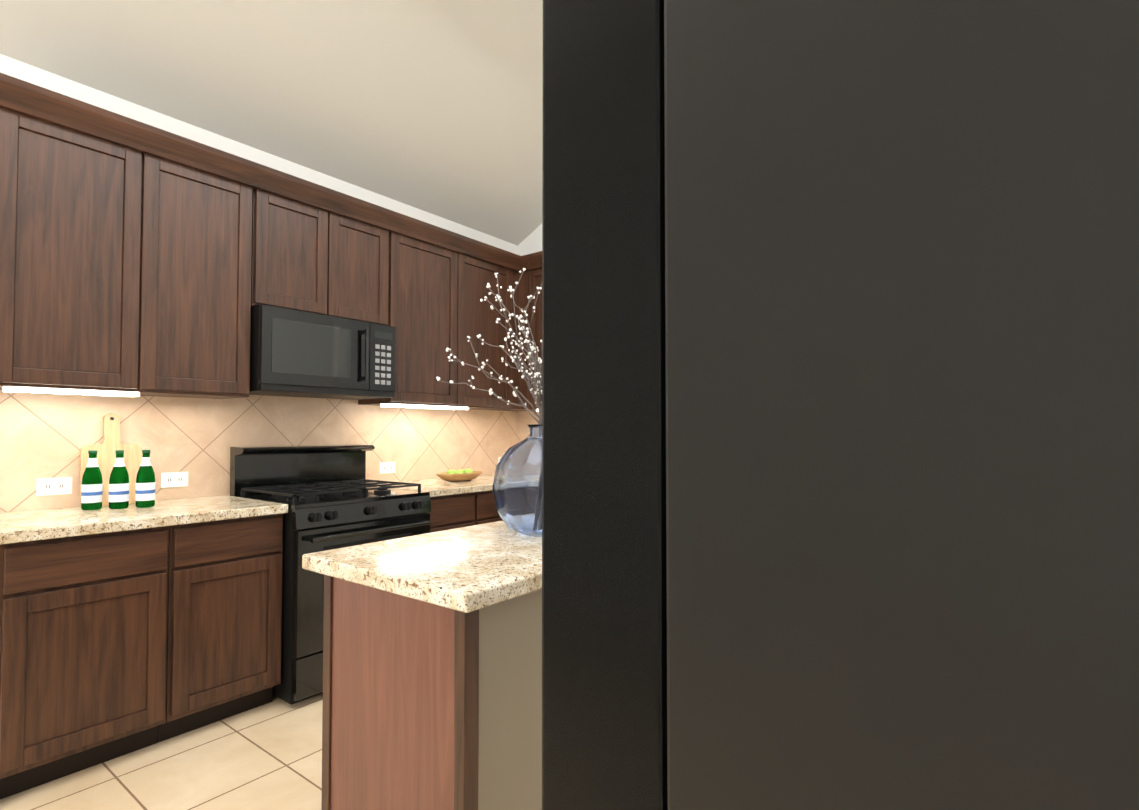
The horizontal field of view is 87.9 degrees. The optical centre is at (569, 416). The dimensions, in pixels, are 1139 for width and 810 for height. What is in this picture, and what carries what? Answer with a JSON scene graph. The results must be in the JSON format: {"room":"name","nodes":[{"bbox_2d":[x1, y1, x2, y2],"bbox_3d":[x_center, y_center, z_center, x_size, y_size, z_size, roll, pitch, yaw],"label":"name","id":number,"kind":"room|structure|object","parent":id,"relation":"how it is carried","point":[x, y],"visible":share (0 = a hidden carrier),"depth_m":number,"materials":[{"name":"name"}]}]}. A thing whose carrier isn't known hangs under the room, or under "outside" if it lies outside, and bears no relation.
{"room":"kitchen","nodes":[
{"label":"kitchen","id":0,"kind":"room"},
{"bbox_2d":[0,693,322,809],"bbox_3d":[-0.655,1.302,1.212,5.200,0.060,6.360,-1,-2,37],"label":"floor","id":1,"kind":"structure","parent":0,"point":[267,756],"depth_m":2.15,"materials":[{"name":"beige tile"}]},
{"bbox_2d":[0,526,168,798],"bbox_3d":[-1.952,0.864,2.295,0.596,0.874,0.494,-1,-2,37],"label":"base cabinet","id":2,"kind":"object","parent":1,"relation":"on","point":[83,646],"visible":0.98,"depth_m":2.10,"materials":[{"name":"brown wood"}]},
{"bbox_2d":[158,514,282,741],"bbox_3d":[-1.663,0.874,2.672,0.596,0.874,0.452,-1,-2,37],"label":"base cabinet","id":3,"kind":"object","parent":1,"relation":"on","point":[224,635],"visible":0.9,"depth_m":2.48,"materials":[{"name":"brown wood"}]},
{"bbox_2d":[230,444,430,704],"bbox_3d":[-1.234,0.740,3.116,0.727,1.165,0.758,-1,-2,37],"label":"range","id":4,"kind":"object","parent":1,"relation":"on","point":[328,496],"visible":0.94,"depth_m":2.90,"materials":[{"name":"black metal"}]},
{"bbox_2d":[321,575,541,809],"bbox_3d":[-0.109,0.851,1.824,0.548,0.874,1.081,-1,-2,37],"label":"kitchen island","id":5,"kind":"object","parent":1,"relation":"on","point":[428,706],"visible":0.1,"depth_m":1.37,"materials":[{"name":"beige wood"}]},
{"bbox_2d":[302,521,541,612],"bbox_3d":[-0.106,0.393,1.839,0.640,0.040,1.165,-1,-2,37],"label":"island countertop","id":6,"kind":"structure","parent":5,"relation":"on","point":[467,569],"depth_m":1.46,"materials":[{"name":"stone"}]},
{"bbox_2d":[492,424,541,536],"bbox_3d":[-0.082,0.200,1.898,0.326,0.348,0.327,-1,-2,37],"label":"vase","id":7,"kind":"object","parent":6,"relation":"on","point":[517,486],"visible":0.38,"depth_m":1.78,"materials":[{"name":"clear glass"}]},
{"bbox_2d":[436,268,541,423],"bbox_3d":[-0.093,-0.070,1.981,0.596,0.871,0.485,-1,-2,37],"label":"stem","id":8,"kind":"object","parent":7,"relation":"in","point":[537,383],"visible":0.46,"depth_m":1.90,"materials":[{"name":"grey plant"}]},
{"bbox_2d":[427,493,473,532],"bbox_3d":[-0.934,0.899,3.624,0.596,0.874,0.410,-1,-2,37],"label":"base cabinet","id":9,"kind":"object","parent":1,"relation":"on","point":[448,512],"visible":0.19,"depth_m":3.47,"materials":[{"name":"brown wood"}]},
{"bbox_2d":[473,490,502,524],"bbox_3d":[-0.691,0.907,3.941,0.596,0.874,0.385,-1,-2,37],"label":"base cabinet","id":10,"kind":"object","parent":1,"relation":"on","point":[485,510],"visible":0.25,"depth_m":3.68,"materials":[{"name":"brown wood"}]},
{"bbox_2d":[542,0,1138,809],"bbox_3d":[0.566,0.359,0.375,0.953,1.780,0.905,-1,-2,37],"label":"refrigerator","id":11,"kind":"object","parent":1,"relation":"on","point":[840,404],"visible":1,"depth_m":0.18,"materials":[{"name":"black metal"}]},
{"bbox_2d":[0,54,517,254],"bbox_3d":[-2.381,-0.236,2.454,0.200,3.080,6.170,-1,-2,37],"label":"wall","id":12,"kind":"structure","parent":0,"point":[15,68],"depth_m":3.05,"materials":[{"name":"white paint"}]},
{"bbox_2d":[0,107,252,398],"bbox_3d":[-1.943,-0.622,2.600,0.320,1.040,0.918,-1,-2,37],"label":"upper cabinet","id":13,"kind":"object","parent":12,"relation":"attached to","point":[124,269],"visible":0.96,"depth_m":2.44,"materials":[{"name":"brown wood"}]},
{"bbox_2d":[0,390,515,512],"bbox_3d":[-1.392,0.176,3.563,0.009,0.565,3.190,-1,-2,37],"label":"backsplash","id":14,"kind":"structure","parent":12,"relation":"attached to","point":[45,435],"depth_m":3.01,"materials":[{"name":"beige tile"}]},
{"bbox_2d":[36,477,71,495],"bbox_3d":[-2.187,0.296,2.508,0.006,0.072,0.116,-1,-2,37],"label":"electrical outlet","id":15,"kind":"object","parent":14,"relation":"attached to","point":[53,486],"visible":1,"depth_m":2.50,"materials":[{"name":"white plastic"}]},
{"bbox_2d":[161,472,187,487],"bbox_3d":[-1.915,0.305,2.864,0.006,0.072,0.116,-1,-2,37],"label":"electrical outlet","id":16,"kind":"object","parent":14,"relation":"attached to","point":[174,479],"visible":1,"depth_m":2.86,"materials":[{"name":"white plastic"}]},
{"bbox_2d":[380,462,394,473],"bbox_3d":[-1.178,0.331,3.826,0.006,0.072,0.116,-1,-2,37],"label":"electrical outlet","id":17,"kind":"object","parent":14,"relation":"attached to","point":[387,467],"visible":1,"depth_m":3.82,"materials":[{"name":"white plastic"}]},
{"bbox_2d":[251,188,388,325],"bbox_3d":[-1.426,-0.828,3.281,0.320,0.591,0.775,-1,-2,37],"label":"upper cabinet","id":18,"kind":"object","parent":12,"relation":"attached to","point":[308,258],"visible":0.81,"depth_m":3.14,"materials":[{"name":"brown wood"}]},
{"bbox_2d":[249,304,394,399],"bbox_3d":[-1.379,-0.323,3.231,0.442,0.415,0.765,-1,-2,37],"label":"microwave","id":19,"kind":"object","parent":18,"relation":"attached to","point":[295,353],"visible":0.98,"depth_m":3.06,"materials":[{"name":"black metal"}]},
{"bbox_2d":[358,231,511,409],"bbox_3d":[-0.866,-0.585,4.007,0.320,1.040,1.062,-1,-2,37],"label":"upper cabinet","id":20,"kind":"object","parent":12,"relation":"attached to","point":[437,307],"visible":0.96,"depth_m":3.84,"materials":[{"name":"brown wood"}]},
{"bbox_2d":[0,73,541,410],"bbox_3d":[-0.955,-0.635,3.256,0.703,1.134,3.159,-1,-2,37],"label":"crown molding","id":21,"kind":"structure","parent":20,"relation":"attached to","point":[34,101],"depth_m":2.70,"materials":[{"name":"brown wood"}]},
{"bbox_2d":[0,0,542,245],"bbox_3d":[-0.654,-1.878,1.176,4.150,0.735,6.170,-1,-2,37],"label":"ceiling","id":22,"kind":"structure","parent":0,"point":[434,107],"depth_m":3.03,"materials":[{"name":"white paint"}]},
{"bbox_2d":[518,224,541,255],"bbox_3d":[1.279,-0.814,3.674,4.150,4.300,0.190,-1,-2,37],"label":"wall","id":23,"kind":"structure","parent":0,"point":[531,243],"depth_m":4.78,"materials":[{"name":"white paint"}]},
{"bbox_2d":[495,268,541,410],"bbox_3d":[-0.222,-0.573,4.434,0.826,1.040,0.395,-1,-2,37],"label":"upper cabinet","id":24,"kind":"object","parent":23,"relation":"attached to","point":[530,281],"visible":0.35,"depth_m":4.36,"materials":[{"name":"brown wood"}]},
{"bbox_2d":[516,411,538,443],"bbox_3d":[0.575,0.190,4.060,2.470,0.565,0.009,-1,-2,37],"label":"backsplash","id":25,"kind":"structure","parent":23,"relation":"attached to","point":[523,418],"depth_m":4.78,"materials":[{"name":"beige tile"}]},
{"bbox_3d":[-0.385,0.918,4.359,0.575,0.874,0.647,-1,-2,37],"label":"base cabinet","id":26,"kind":"object","parent":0,"visible":0},
{"bbox_2d":[0,495,287,544],"bbox_3d":[-1.814,0.410,2.475,0.635,0.040,0.969,-1,-2,37],"label":"countertop","id":27,"kind":"structure","parent":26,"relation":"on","point":[24,526],"depth_m":2.32,"materials":[{"name":"stone"}]},
{"bbox_2d":[81,450,102,509],"bbox_3d":[-2.005,0.265,2.480,0.070,0.248,0.070,-1,-2,37],"label":"bottle","id":28,"kind":"object","parent":27,"relation":"on","point":[91,490],"visible":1,"depth_m":2.46,"materials":[{"name":"green glass"}]},
{"bbox_2d":[80,413,141,505],"bbox_3d":[-2.043,0.187,2.638,0.068,0.412,0.224,-1,-2,37],"label":"cutting board","id":29,"kind":"object","parent":27,"relation":"on","point":[107,448],"visible":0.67,"depth_m":2.63,"materials":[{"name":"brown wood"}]},
{"bbox_2d":[109,450,128,508],"bbox_3d":[-1.916,0.266,2.513,0.070,0.248,0.070,-1,-2,37],"label":"bottle","id":30,"kind":"object","parent":27,"relation":"on","point":[119,488],"visible":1,"depth_m":2.49,"materials":[{"name":"green glass"}]},
{"bbox_2d":[135,450,154,507],"bbox_3d":[-1.837,0.267,2.560,0.070,0.248,0.070,-1,-2,37],"label":"bottle","id":31,"kind":"object","parent":27,"relation":"on","point":[145,489],"visible":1,"depth_m":2.54,"materials":[{"name":"green glass"}]},
{"bbox_2d":[366,474,493,496],"bbox_3d":[-0.803,0.445,3.790,0.641,0.040,0.813,-1,-2,37],"label":"countertop","id":32,"kind":"structure","parent":26,"relation":"on","point":[436,487],"depth_m":3.60,"materials":[{"name":"stone"}]},
{"bbox_2d":[436,471,482,481],"bbox_3d":[-0.729,0.400,3.938,0.186,0.057,0.390,-1,-2,37],"label":"fruit bowl","id":33,"kind":"object","parent":32,"relation":"on","point":[459,476],"visible":0.98,"depth_m":3.85,"materials":[{"name":"brown wood"}]},
{"bbox_2d":[446,469,456,473],"bbox_3d":[-0.775,0.375,3.879,0.072,0.076,0.070,-1,-2,37],"label":"apple","id":34,"kind":"object","parent":33,"relation":"in","point":[451,471],"visible":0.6,"depth_m":3.86,"materials":[{"name":"green food"}]},
{"bbox_2d":[456,469,465,473],"bbox_3d":[-0.725,0.377,3.936,0.072,0.076,0.070,-1,-2,37],"label":"apple","id":35,"kind":"object","parent":33,"relation":"in","point":[460,471],"visible":0.46,"depth_m":3.91,"materials":[{"name":"green food"}]},
{"bbox_2d":[465,467,472,472],"bbox_3d":[-0.688,0.379,4.001,0.072,0.076,0.070,-1,-2,37],"label":"apple","id":36,"kind":"object","parent":33,"relation":"in","point":[467,470],"visible":0.42,"depth_m":3.98,"materials":[{"name":"green food"}]}
]}

